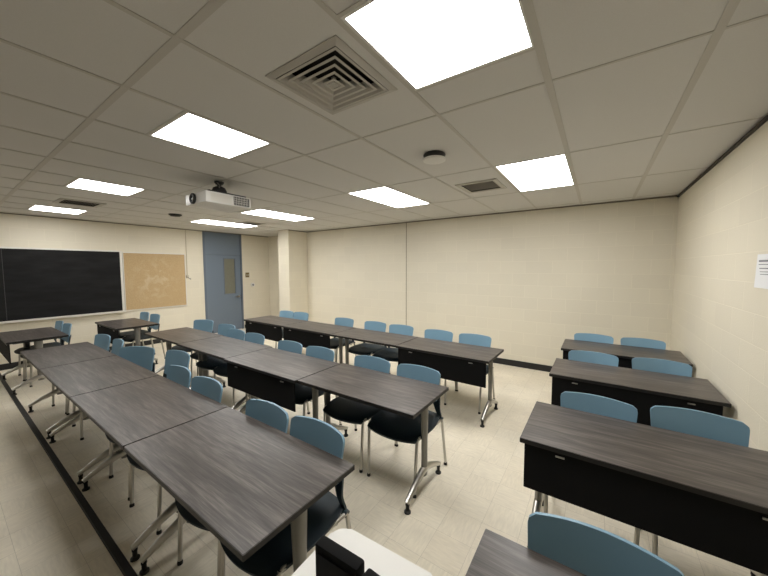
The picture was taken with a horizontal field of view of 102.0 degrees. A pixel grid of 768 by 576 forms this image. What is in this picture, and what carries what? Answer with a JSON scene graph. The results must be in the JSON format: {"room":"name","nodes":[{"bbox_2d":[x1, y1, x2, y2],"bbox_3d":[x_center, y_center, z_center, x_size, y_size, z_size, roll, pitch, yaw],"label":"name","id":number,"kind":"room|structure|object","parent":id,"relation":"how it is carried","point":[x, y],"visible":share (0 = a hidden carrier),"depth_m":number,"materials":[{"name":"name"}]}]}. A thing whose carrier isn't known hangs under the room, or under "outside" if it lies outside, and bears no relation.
{"room":"classroom","nodes":[
{"label":"classroom","id":0,"kind":"room"},
{"bbox_2d":[0,212,269,363],"bbox_3d":[-6.158,0.023,5.867,0.120,2.683,9.120,2,5,34],"label":"wall","id":1,"kind":"structure","parent":0,"point":[15,230],"depth_m":6.77,"materials":[{"name":"beige paint"}]},
{"bbox_2d":[0,247,125,323],"bbox_3d":[-6.465,-0.047,5.232,0.084,1.298,3.335,2,5,34],"label":"chalkboard","id":2,"kind":"object","parent":1,"relation":"attached to","point":[36,283],"visible":1,"depth_m":5.81,"materials":[{"name":"stone"}]},
{"bbox_2d":[0,310,125,323],"bbox_3d":[-6.464,0.584,5.272,0.084,0.034,3.333,2,5,34],"label":"chalk tray","id":3,"kind":"object","parent":2,"relation":"on","point":[44,317],"depth_m":5.81,"materials":[{"name":"silver metal"}]},
{"bbox_2d":[0,326,245,370],"bbox_3d":[-6.100,1.312,5.915,0.010,0.105,9.100,2,5,34],"label":"baseboard","id":4,"kind":"structure","parent":1,"relation":"attached to","point":[12,365],"depth_m":6.48,"materials":[{"name":"black plastic"}]},
{"bbox_2d":[0,212,264,236],"bbox_3d":[-6.108,-1.300,5.737,0.018,0.014,9.110,2,5,34],"label":"trim","id":5,"kind":"structure","parent":1,"relation":"attached to","point":[0,212],"depth_m":6.49,"materials":[{"name":"brown"}]},
{"bbox_2d":[122,252,186,310],"bbox_3d":[-5.197,-0.166,7.129,0.023,1.260,1.215,2,5,34],"label":"cork board","id":6,"kind":"object","parent":1,"relation":"attached to","point":[151,280],"visible":0.99,"depth_m":7.07,"materials":[{"name":"brown"}]},
{"bbox_2d":[185,230,190,278],"bbox_3d":[-4.807,-0.812,7.622,0.065,1.209,0.090,2,5,34],"label":"conduit","id":7,"kind":"object","parent":1,"relation":"attached to","point":[187,275],"visible":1,"depth_m":7.62,"materials":[{"name":"beige"}]},
{"bbox_2d":[202,231,243,332],"bbox_3d":[-4.349,-0.151,8.446,0.156,2.681,1.045,2,5,34],"label":"door","id":8,"kind":"structure","parent":1,"relation":"in","point":[223,276],"depth_m":8.41,"materials":[{"name":"blue paint"}]},
{"bbox_2d":[268,236,279,316],"bbox_3d":[-2.913,-0.208,9.235,1.650,2.683,0.120,2,5,34],"label":"wall","id":9,"kind":"structure","parent":0,"point":[272,240],"depth_m":9.44,"materials":[{"name":"beige paint"}]},
{"bbox_2d":[278,230,307,312],"bbox_3d":[-2.290,-0.150,8.324,0.410,2.683,0.920,2,5,34],"label":"wall pier","id":10,"kind":"object","parent":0,"point":[292,245],"visible":0.5,"depth_m":7.98,"materials":[{"name":"beige paint"}]},
{"bbox_2d":[0,328,750,575],"bbox_3d":[-2.318,1.572,3.330,9.385,0.100,9.320,2,5,34],"label":"floor","id":11,"kind":"structure","parent":0,"point":[44,530],"depth_m":2.36,"materials":[{"name":"tile"}]},
{"bbox_2d":[0,327,68,394],"bbox_3d":[-5.357,1.066,4.755,1.168,0.742,0.600,2,5,34],"label":"table","id":12,"kind":"object","parent":11,"relation":"on","point":[37,335],"visible":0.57,"depth_m":4.54,"materials":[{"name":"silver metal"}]},
{"bbox_2d":[14,321,63,380],"bbox_3d":[-5.604,0.996,5.088,0.534,0.840,0.570,2,5,34],"label":"chair","id":13,"kind":"object","parent":11,"relation":"on","point":[58,324],"visible":0.54,"depth_m":5.09,"materials":[{"name":"blue plastic"}]},
{"bbox_2d":[20,323,71,386],"bbox_3d":[-5.225,1.011,4.846,0.534,0.840,0.570,2,5,34],"label":"chair","id":14,"kind":"object","parent":11,"relation":"on","point":[66,328],"visible":0.42,"depth_m":4.89,"materials":[{"name":"blue plastic"}]},
{"bbox_2d":[20,342,114,438],"bbox_3d":[-3.703,1.133,3.663,1.168,0.742,0.600,2,5,34],"label":"table","id":15,"kind":"object","parent":11,"relation":"on","point":[42,358],"visible":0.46,"depth_m":3.58,"materials":[{"name":"grey wood"}]},
{"bbox_2d":[0,373,137,575],"bbox_3d":[-3.256,1.540,3.007,7.960,0.012,0.046,2,5,34],"label":"floor raceway","id":16,"kind":"structure","parent":11,"relation":"on","point":[109,543],"depth_m":2.33,"materials":[{"name":"black"}]},
{"bbox_2d":[52,334,110,413],"bbox_3d":[-3.868,1.063,3.990,0.534,0.840,0.570,2,4,28],"label":"chair","id":17,"kind":"object","parent":11,"relation":"on","point":[102,341],"visible":0.27,"depth_m":4.17,"materials":[{"name":"blue plastic"}]},
{"bbox_2d":[66,339,123,426],"bbox_3d":[-3.434,1.080,3.704,0.534,0.840,0.570,3,5,38],"label":"chair","id":18,"kind":"object","parent":11,"relation":"on","point":[117,344],"visible":0.13,"depth_m":3.90,"materials":[{"name":"blue plastic"}]},
{"bbox_2d":[40,355,158,484],"bbox_3d":[-2.734,1.173,3.000,1.168,0.742,0.600,2,5,34],"label":"table","id":19,"kind":"object","parent":11,"relation":"on","point":[74,379],"visible":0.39,"depth_m":2.88,"materials":[{"name":"grey wood"}]},
{"bbox_2d":[80,346,154,439],"bbox_3d":[-2.818,1.103,3.325,0.534,0.840,0.570,0,4,6],"label":"chair","id":20,"kind":"object","parent":11,"relation":"on","point":[143,356],"visible":0.27,"depth_m":3.54,"materials":[{"name":"blue plastic"}]},
{"bbox_2d":[95,318,158,363],"bbox_3d":[-4.690,1.003,5.689,1.168,0.742,0.600,2,5,34],"label":"table","id":21,"kind":"object","parent":11,"relation":"on","point":[112,328],"visible":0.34,"depth_m":5.49,"materials":[{"name":"wood"}]},
{"bbox_2d":[118,312,152,347],"bbox_3d":[-4.980,0.924,6.154,0.534,0.840,0.570,2,5,34],"label":"chair","id":22,"kind":"object","parent":11,"relation":"on","point":[143,315],"visible":0.47,"depth_m":6.23,"materials":[{"name":"blue plastic"}]},
{"bbox_2d":[122,314,165,358],"bbox_3d":[-4.559,0.942,5.866,0.534,0.840,0.570,2,5,34],"label":"chair","id":23,"kind":"object","parent":11,"relation":"on","point":[155,318],"visible":0.6,"depth_m":5.92,"materials":[{"name":"blue plastic"}]},
{"bbox_2d":[105,365,190,500],"bbox_3d":[-1.954,1.147,2.617,0.534,0.840,0.570,2,5,34],"label":"chair","id":24,"kind":"object","parent":11,"relation":"on","point":[181,375],"visible":0.2,"depth_m":2.75,"materials":[{"name":"blue plastic"}]},
{"bbox_2d":[70,375,227,562],"bbox_3d":[-1.765,1.214,2.336,1.168,0.742,0.600,2,5,34],"label":"table","id":25,"kind":"object","parent":11,"relation":"on","point":[128,413],"visible":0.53,"depth_m":2.21,"materials":[{"name":"grey wood"}]},
{"bbox_2d":[126,376,222,534],"bbox_3d":[-1.533,1.165,2.316,0.534,0.840,0.570,2,4,32],"label":"chair","id":26,"kind":"object","parent":11,"relation":"on","point":[209,387],"visible":0.23,"depth_m":2.40,"materials":[{"name":"blue plastic"}]},
{"bbox_2d":[163,350,189,388],"bbox_3d":[-2.309,1.113,3.152,0.534,0.840,0.570,2,4,28],"label":"chair","id":27,"kind":"object","parent":11,"relation":"on","point":[173,357],"visible":0.18,"depth_m":3.38,"materials":[{"name":"blue plastic"}]},
{"bbox_2d":[144,327,223,385],"bbox_3d":[-3.009,1.063,4.689,1.168,0.742,0.600,2,5,34],"label":"table","id":28,"kind":"object","parent":11,"relation":"on","point":[176,336],"visible":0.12,"depth_m":4.58,"materials":[{"name":"grey wood"}]},
{"bbox_2d":[171,319,213,365],"bbox_3d":[-3.178,0.983,5.172,0.534,0.840,0.570,1,4,18],"label":"chair","id":29,"kind":"object","parent":11,"relation":"on","point":[201,324],"visible":0.23,"depth_m":5.36,"materials":[{"name":"blue plastic"}]},
{"bbox_2d":[190,324,234,380],"bbox_3d":[-2.592,1.010,4.737,0.534,0.840,0.570,2,4,31],"label":"chair","id":30,"kind":"object","parent":11,"relation":"on","point":[222,328],"visible":0.2,"depth_m":4.89,"materials":[{"name":"blue plastic"}]},
{"bbox_2d":[196,329,244,375],"bbox_3d":[-2.259,1.036,4.326,0.534,0.840,0.570,2,5,34],"label":"chair","id":31,"kind":"object","parent":11,"relation":"on","point":[210,363],"visible":0.35,"depth_m":4.28,"materials":[{"name":"black fabric"}]},
{"bbox_2d":[177,336,270,408],"bbox_3d":[-2.052,1.105,4.009,1.168,0.742,0.600,2,5,34],"label":"table","id":32,"kind":"object","parent":11,"relation":"on","point":[220,347],"visible":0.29,"depth_m":3.93,"materials":[{"name":"grey wood"}]},
{"bbox_2d":[175,399,288,575],"bbox_3d":[-0.890,1.193,1.863,0.534,0.840,0.570,2,5,34],"label":"chair","id":33,"kind":"object","parent":11,"relation":"on","point":[269,413],"visible":0.16,"depth_m":1.94,"materials":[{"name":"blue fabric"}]},
{"bbox_2d":[213,333,264,406],"bbox_3d":[-1.877,1.052,4.053,0.534,0.840,0.570,2,5,34],"label":"chair","id":34,"kind":"object","parent":11,"relation":"on","point":[221,370],"visible":0.23,"depth_m":4.08,"materials":[{"name":"blue plastic"}]},
{"bbox_2d":[124,407,354,575],"bbox_3d":[-0.796,1.254,1.672,1.168,0.742,0.600,2,5,34],"label":"table","id":35,"kind":"object","parent":11,"relation":"on","point":[245,479],"visible":0.93,"depth_m":1.50,"materials":[{"name":"grey laminate"}]},
{"bbox_2d":[243,315,305,347],"bbox_3d":[-2.060,0.979,5.933,1.168,0.742,0.600,2,5,35],"label":"table","id":36,"kind":"object","parent":11,"relation":"on","point":[270,327],"visible":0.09,"depth_m":5.74,"materials":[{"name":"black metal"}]},
{"bbox_2d":[246,340,307,413],"bbox_3d":[-1.259,1.081,3.593,0.534,0.840,0.570,2,5,34],"label":"chair","id":37,"kind":"object","parent":11,"relation":"on","point":[291,346],"visible":0.18,"depth_m":3.77,"materials":[{"name":"blue plastic"}]},
{"bbox_2d":[224,347,340,424],"bbox_3d":[-1.094,1.147,3.329,1.168,0.742,0.600,2,5,34],"label":"table","id":38,"kind":"object","parent":11,"relation":"on","point":[271,374],"visible":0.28,"depth_m":3.14,"materials":[{"name":"grey laminate"}]},
{"bbox_2d":[275,310,293,348],"bbox_3d":[-2.143,0.906,6.293,0.534,0.840,0.570,2,5,34],"label":"chair","id":39,"kind":"object","parent":11,"relation":"on","point":[284,313],"visible":0.14,"depth_m":6.47,"materials":[{"name":"blue plastic"}]},
{"bbox_2d":[220,415,350,575],"bbox_3d":[-0.516,1.208,1.620,0.534,0.840,0.570,2,5,35],"label":"chair","id":40,"kind":"object","parent":11,"relation":"on","point":[275,557],"visible":0.38,"depth_m":1.58,"materials":[{"name":"blue plastic"}]},
{"bbox_2d":[282,312,308,337],"bbox_3d":[-1.786,0.919,6.072,0.534,0.840,0.570,2,5,34],"label":"chair","id":41,"kind":"object","parent":11,"relation":"on","point":[297,315],"visible":0.16,"depth_m":6.26,"materials":[{"name":"blue plastic"}]},
{"bbox_2d":[281,321,354,363],"bbox_3d":[-1.105,1.020,5.249,1.168,0.742,0.600,2,5,35],"label":"table","id":42,"kind":"object","parent":11,"relation":"on","point":[307,333],"visible":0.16,"depth_m":5.03,"materials":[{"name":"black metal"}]},
{"bbox_2d":[295,346,341,424],"bbox_3d":[-0.838,1.098,3.305,0.534,0.840,0.570,2,5,34],"label":"chair","id":43,"kind":"object","parent":11,"relation":"on","point":[303,394],"visible":0.28,"depth_m":3.35,"materials":[{"name":"blue plastic"}]},
{"bbox_2d":[330,317,356,361],"bbox_3d":[-0.830,0.964,5.345,0.534,0.840,0.570,2,5,34],"label":"chair","id":44,"kind":"object","parent":11,"relation":"on","point":[334,342],"visible":0.44,"depth_m":5.44,"materials":[{"name":"blue plastic"}]},
{"bbox_2d":[323,355,395,472],"bbox_3d":[-0.246,1.121,2.923,0.534,0.840,0.570,2,5,34],"label":"chair","id":45,"kind":"object","parent":11,"relation":"on","point":[342,409],"visible":0.58,"depth_m":2.84,"materials":[{"name":"black fabric"}]},
{"bbox_2d":[291,528,431,575],"bbox_3d":[-0.122,1.299,0.889,0.430,0.749,0.520,2,4,32],"label":"equipment cart","id":46,"kind":"object","parent":11,"relation":"on","point":[376,557],"visible":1,"depth_m":1.05,"materials":[{"name":"white plastic"}]},
{"bbox_2d":[315,536,364,575],"bbox_3d":[-0.126,0.827,0.869,0.152,0.194,0.042,2,4,32],"label":"equipment case","id":47,"kind":"object","parent":46,"relation":"on","point":[332,559],"visible":1,"depth_m":0.86,"materials":[{"name":"black plastic"}]},
{"bbox_2d":[362,568,379,575],"bbox_3d":[-0.002,0.833,0.772,0.127,0.194,0.042,3,5,37],"label":"equipment case","id":48,"kind":"object","parent":46,"relation":"on","point":[369,572],"visible":1,"depth_m":0.80,"materials":[{"name":"black plastic"}]},
{"bbox_2d":[348,321,390,373],"bbox_3d":[-0.269,0.988,4.960,0.534,0.840,0.570,2,5,34],"label":"chair","id":49,"kind":"object","parent":11,"relation":"on","point":[368,349],"visible":0.61,"depth_m":5.02,"materials":[{"name":"black fabric"}]},
{"bbox_2d":[297,363,448,514],"bbox_3d":[-0.114,1.186,2.682,1.168,0.742,0.600,2,5,34],"label":"table","id":50,"kind":"object","parent":11,"relation":"on","point":[399,395],"visible":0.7,"depth_m":2.52,"materials":[{"name":"grey wood"}]},
{"bbox_2d":[330,328,417,364],"bbox_3d":[-0.154,1.063,4.560,1.168,0.742,0.600,2,5,35],"label":"table","id":51,"kind":"object","parent":11,"relation":"on","point":[357,334],"visible":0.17,"depth_m":4.48,"materials":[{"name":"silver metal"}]},
{"bbox_2d":[372,324,413,373],"bbox_3d":[0.140,1.006,4.656,0.534,0.840,0.570,2,5,34],"label":"chair","id":52,"kind":"object","parent":11,"relation":"on","point":[389,354],"visible":0.41,"depth_m":4.75,"materials":[{"name":"blue plastic"}]},
{"bbox_2d":[367,364,446,497],"bbox_3d":[0.179,1.139,2.632,0.534,0.840,0.570,2,5,34],"label":"chair","id":53,"kind":"object","parent":11,"relation":"on","point":[398,428],"visible":0.51,"depth_m":2.59,"materials":[{"name":"black fabric"}]},
{"bbox_2d":[424,329,455,390],"bbox_3d":[0.649,1.031,4.259,0.534,0.840,0.570,2,5,34],"label":"chair","id":54,"kind":"object","parent":11,"relation":"on","point":[436,334],"visible":0.16,"depth_m":4.43,"materials":[{"name":"blue plastic"}]},
{"bbox_2d":[396,337,503,427],"bbox_3d":[0.798,1.105,3.872,1.168,0.742,0.600,2,5,35],"label":"table","id":55,"kind":"object","parent":11,"relation":"on","point":[454,361],"visible":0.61,"depth_m":3.60,"materials":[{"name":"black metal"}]},
{"bbox_2d":[444,333,494,413],"bbox_3d":[1.078,1.049,3.965,0.534,0.840,0.570,2,5,34],"label":"chair","id":56,"kind":"object","parent":11,"relation":"on","point":[465,338],"visible":0.27,"depth_m":4.09,"materials":[{"name":"blue plastic"}]},
{"bbox_2d":[465,529,586,575],"bbox_3d":[0.699,1.318,0.630,1.168,0.742,0.600,2,5,34],"label":"table","id":57,"kind":"object","parent":11,"relation":"on","point":[495,554],"visible":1,"depth_m":1.04,"materials":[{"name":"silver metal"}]},
{"bbox_2d":[544,391,640,545],"bbox_3d":[1.318,1.179,1.973,0.534,0.840,0.570,3,5,37],"label":"chair","id":58,"kind":"object","parent":11,"relation":"on","point":[600,405],"visible":0.13,"depth_m":2.12,"materials":[{"name":"blue plastic"}]},
{"bbox_2d":[568,350,618,366],"bbox_3d":[2.047,1.104,3.083,0.534,0.840,0.570,2,5,34],"label":"chair","id":59,"kind":"object","parent":11,"relation":"on","point":[576,355],"visible":0.12,"depth_m":3.26,"materials":[{"name":"blue plastic"}]},
{"bbox_2d":[574,333,613,343],"bbox_3d":[2.643,1.044,3.957,0.534,0.840,0.570,2,5,34],"label":"chair","id":60,"kind":"object","parent":11,"relation":"on","point":[590,337],"visible":0.09,"depth_m":4.13,"materials":[{"name":"blue plastic"}]},
{"bbox_2d":[528,512,684,575],"bbox_3d":[0.584,1.254,0.866,0.534,0.840,0.570,2,5,34],"label":"chair","id":61,"kind":"object","parent":11,"relation":"on","point":[590,550],"visible":0.73,"depth_m":1.06,"materials":[{"name":"blue plastic"}]},
{"bbox_2d":[561,339,692,368],"bbox_3d":[2.813,1.107,3.744,1.168,0.742,0.600,2,5,34],"label":"table","id":62,"kind":"object","parent":11,"relation":"on","point":[625,354],"visible":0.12,"depth_m":3.64,"materials":[{"name":"grey laminate"}]},
{"bbox_2d":[549,358,731,425],"bbox_3d":[2.191,1.169,2.839,1.168,0.742,0.600,2,5,34],"label":"table","id":63,"kind":"object","parent":11,"relation":"on","point":[642,389],"visible":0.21,"depth_m":2.66,"materials":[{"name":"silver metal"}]},
{"bbox_2d":[621,337,665,349],"bbox_3d":[3.071,1.061,3.688,0.534,0.840,0.570,2,5,34],"label":"chair","id":64,"kind":"object","parent":11,"relation":"on","point":[629,341],"visible":0.13,"depth_m":3.86,"materials":[{"name":"blue plastic"}]},
{"bbox_2d":[520,401,767,575],"bbox_3d":[1.441,1.242,1.749,1.168,0.742,0.600,2,5,34],"label":"table","id":65,"kind":"object","parent":11,"relation":"on","point":[709,496],"visible":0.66,"depth_m":1.58,"materials":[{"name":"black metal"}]},
{"bbox_2d":[632,357,691,376],"bbox_3d":[2.515,1.120,2.811,0.534,0.840,0.570,2,5,34],"label":"chair","id":66,"kind":"object","parent":11,"relation":"on","point":[647,364],"visible":0.12,"depth_m":2.98,"materials":[{"name":"blue plastic"}]},
{"bbox_2d":[650,406,749,555],"bbox_3d":[1.782,1.193,1.739,0.534,0.840,0.570,2,5,34],"label":"chair","id":67,"kind":"object","parent":11,"relation":"on","point":[683,420],"visible":0.23,"depth_m":1.90,"materials":[{"name":"blue plastic"}]},
{"bbox_2d":[0,0,767,236],"bbox_3d":[-2.326,-1.153,3.151,9.185,0.004,9.120,2,5,34],"label":"ceiling","id":68,"kind":"structure","parent":0,"point":[640,98],"depth_m":1.88,"materials":[{"name":"tile"}]},
{"bbox_2d":[28,205,86,213],"bbox_3d":[-5.320,-1.303,5.076,0.590,0.069,0.597,2,5,34],"label":"ceiling light","id":69,"kind":"object","parent":68,"relation":"attached to","point":[35,207],"visible":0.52,"depth_m":5.07,"materials":[{"name":"white plastic"}]},
{"bbox_2d":[52,198,105,207],"bbox_3d":[-4.422,-1.281,4.523,0.490,0.105,0.480,2,5,34],"label":"ceiling vent","id":70,"kind":"object","parent":68,"relation":"in","point":[60,200],"visible":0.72,"depth_m":4.59,"materials":[{"name":"grey metal"}]},
{"bbox_2d":[65,178,143,195],"bbox_3d":[-3.297,-1.219,3.690,0.590,0.069,0.597,2,5,34],"label":"ceiling light","id":71,"kind":"object","parent":68,"relation":"attached to","point":[79,183],"visible":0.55,"depth_m":3.68,"materials":[{"name":"white plastic"}]},
{"bbox_2d":[168,213,181,216],"bbox_3d":[-3.705,-1.284,5.525,0.200,0.044,0.200,2,5,34],"label":"ceiling sensor","id":72,"kind":"object","parent":68,"relation":"attached to","point":[170,214],"visible":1,"depth_m":5.46,"materials":[{"name":"black plastic"}]},
{"bbox_2d":[149,112,270,158],"bbox_3d":[-1.273,-1.134,2.304,0.590,0.069,0.597,2,5,34],"label":"ceiling light","id":73,"kind":"object","parent":68,"relation":"attached to","point":[190,130],"visible":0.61,"depth_m":2.28,"materials":[{"name":"white plastic"}]},
{"bbox_2d":[186,181,250,212],"bbox_3d":[-1.846,-1.037,3.458,0.447,0.278,0.524,2,5,34],"label":"projector","id":74,"kind":"object","parent":68,"relation":"attached to","point":[218,199],"visible":1,"depth_m":3.36,"materials":[{"name":"white plastic"}]},
{"bbox_2d":[234,196,248,206],"bbox_3d":[-1.583,-0.957,3.461,0.004,0.090,0.180,2,5,34],"label":"grille","id":75,"kind":"object","parent":74,"relation":"attached to","point":[238,201],"depth_m":3.45,"materials":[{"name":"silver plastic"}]},
{"bbox_2d":[192,219,254,227],"bbox_3d":[-3.429,-1.419,6.743,0.590,0.069,1.202,2,5,34],"label":"ceiling light","id":76,"kind":"object","parent":68,"relation":"attached to","point":[203,221],"visible":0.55,"depth_m":6.68,"materials":[{"name":"white plastic"}]},
{"bbox_2d":[237,221,264,225],"bbox_3d":[-2.838,-1.425,6.640,0.420,0.105,0.430,2,5,34],"label":"ceiling vent","id":77,"kind":"object","parent":68,"relation":"in","point":[245,222],"visible":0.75,"depth_m":6.67,"materials":[{"name":"grey metal"}]},
{"bbox_2d":[242,209,313,220],"bbox_3d":[-1.912,-1.355,5.703,0.590,0.069,1.202,2,5,34],"label":"ceiling light","id":78,"kind":"object","parent":68,"relation":"attached to","point":[264,213],"visible":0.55,"depth_m":5.68,"materials":[{"name":"white plastic"}]},
{"bbox_2d":[265,35,397,114],"bbox_3d":[-0.259,-1.101,1.603,0.478,0.108,0.478,2,5,34],"label":"ceiling vent","id":79,"kind":"object","parent":68,"relation":"in","point":[330,75],"visible":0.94,"depth_m":1.60,"materials":[{"name":"grey metal"}]},
{"bbox_2d":[347,187,429,207],"bbox_3d":[0.112,-1.270,4.317,0.590,0.069,1.202,2,5,34],"label":"ceiling light","id":80,"kind":"object","parent":68,"relation":"attached to","point":[384,195],"visible":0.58,"depth_m":4.25,"materials":[{"name":"white plastic"}]},
{"bbox_2d":[423,150,445,163],"bbox_3d":[0.425,-1.096,2.624,0.196,0.064,0.196,2,5,34],"label":"smoke detector","id":81,"kind":"object","parent":68,"relation":"attached to","point":[434,156],"visible":1,"depth_m":2.56,"materials":[{"name":"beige plastic"}]},
{"bbox_2d":[340,0,533,90],"bbox_3d":[0.244,-1.070,1.264,0.590,0.069,0.597,2,5,34],"label":"ceiling light","id":82,"kind":"object","parent":68,"relation":"attached to","point":[426,43],"visible":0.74,"depth_m":1.27,"materials":[{"name":"white plastic"}]},
{"bbox_2d":[455,178,506,193],"bbox_3d":[1.145,-1.242,3.663,0.465,0.105,0.480,2,5,34],"label":"ceiling vent","id":83,"kind":"object","parent":68,"relation":"in","point":[490,184],"visible":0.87,"depth_m":3.67,"materials":[{"name":"grey metal"}]},
{"bbox_2d":[495,154,573,191],"bbox_3d":[1.629,-1.207,3.277,0.590,0.069,1.202,2,5,34],"label":"ceiling light","id":84,"kind":"object","parent":68,"relation":"attached to","point":[554,171],"visible":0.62,"depth_m":3.18,"materials":[{"name":"white plastic"}]},
{"bbox_2d":[307,195,678,365],"bbox_3d":[1.029,-0.027,6.293,7.365,2.683,0.120,2,5,34],"label":"wall","id":85,"kind":"structure","parent":0,"point":[529,282],"depth_m":5.38,"materials":[{"name":"beige paint"}]},
{"bbox_2d":[406,223,406,324],"bbox_3d":[0.472,-0.088,6.596,0.014,2.558,0.004,2,5,34],"label":"trim","id":86,"kind":"structure","parent":85,"relation":"attached to","point":[406,223],"depth_m":6.58,"materials":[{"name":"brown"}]},
{"bbox_2d":[310,195,676,231],"bbox_3d":[0.935,-1.351,6.184,7.203,0.014,0.018,2,5,34],"label":"trim","id":87,"kind":"structure","parent":85,"relation":"attached to","point":[675,195],"depth_m":5.21,"materials":[{"name":"brown"}]},
{"bbox_2d":[493,358,551,371],"bbox_3d":[0.943,1.261,6.360,7.228,0.105,0.010,2,5,34],"label":"baseboard","id":88,"kind":"structure","parent":85,"relation":"attached to","point":[509,362],"depth_m":5.36,"materials":[{"name":"black plastic"}]},
{"bbox_2d":[670,121,767,450],"bbox_3d":[1.457,0.350,0.529,0.120,2.683,8.920,2,5,34],"label":"wall","id":89,"kind":"structure","parent":0,"point":[719,324],"depth_m":2.44,"materials":[{"name":"beige paint"}]},
{"bbox_2d":[677,114,767,196],"bbox_3d":[1.389,-0.969,0.474,0.022,0.018,8.900,2,5,34],"label":"trim","id":90,"kind":"structure","parent":89,"relation":"attached to","point":[758,125],"depth_m":2.48,"materials":[{"name":"grey"}]},
{"bbox_2d":[754,254,767,288],"bbox_3d":[2.341,-0.102,1.908,0.008,0.214,0.290,2,5,34],"label":"notice","id":91,"kind":"object","parent":89,"relation":"attached to","point":[761,275],"visible":1,"depth_m":1.96,"materials":[{"name":"white paper"}]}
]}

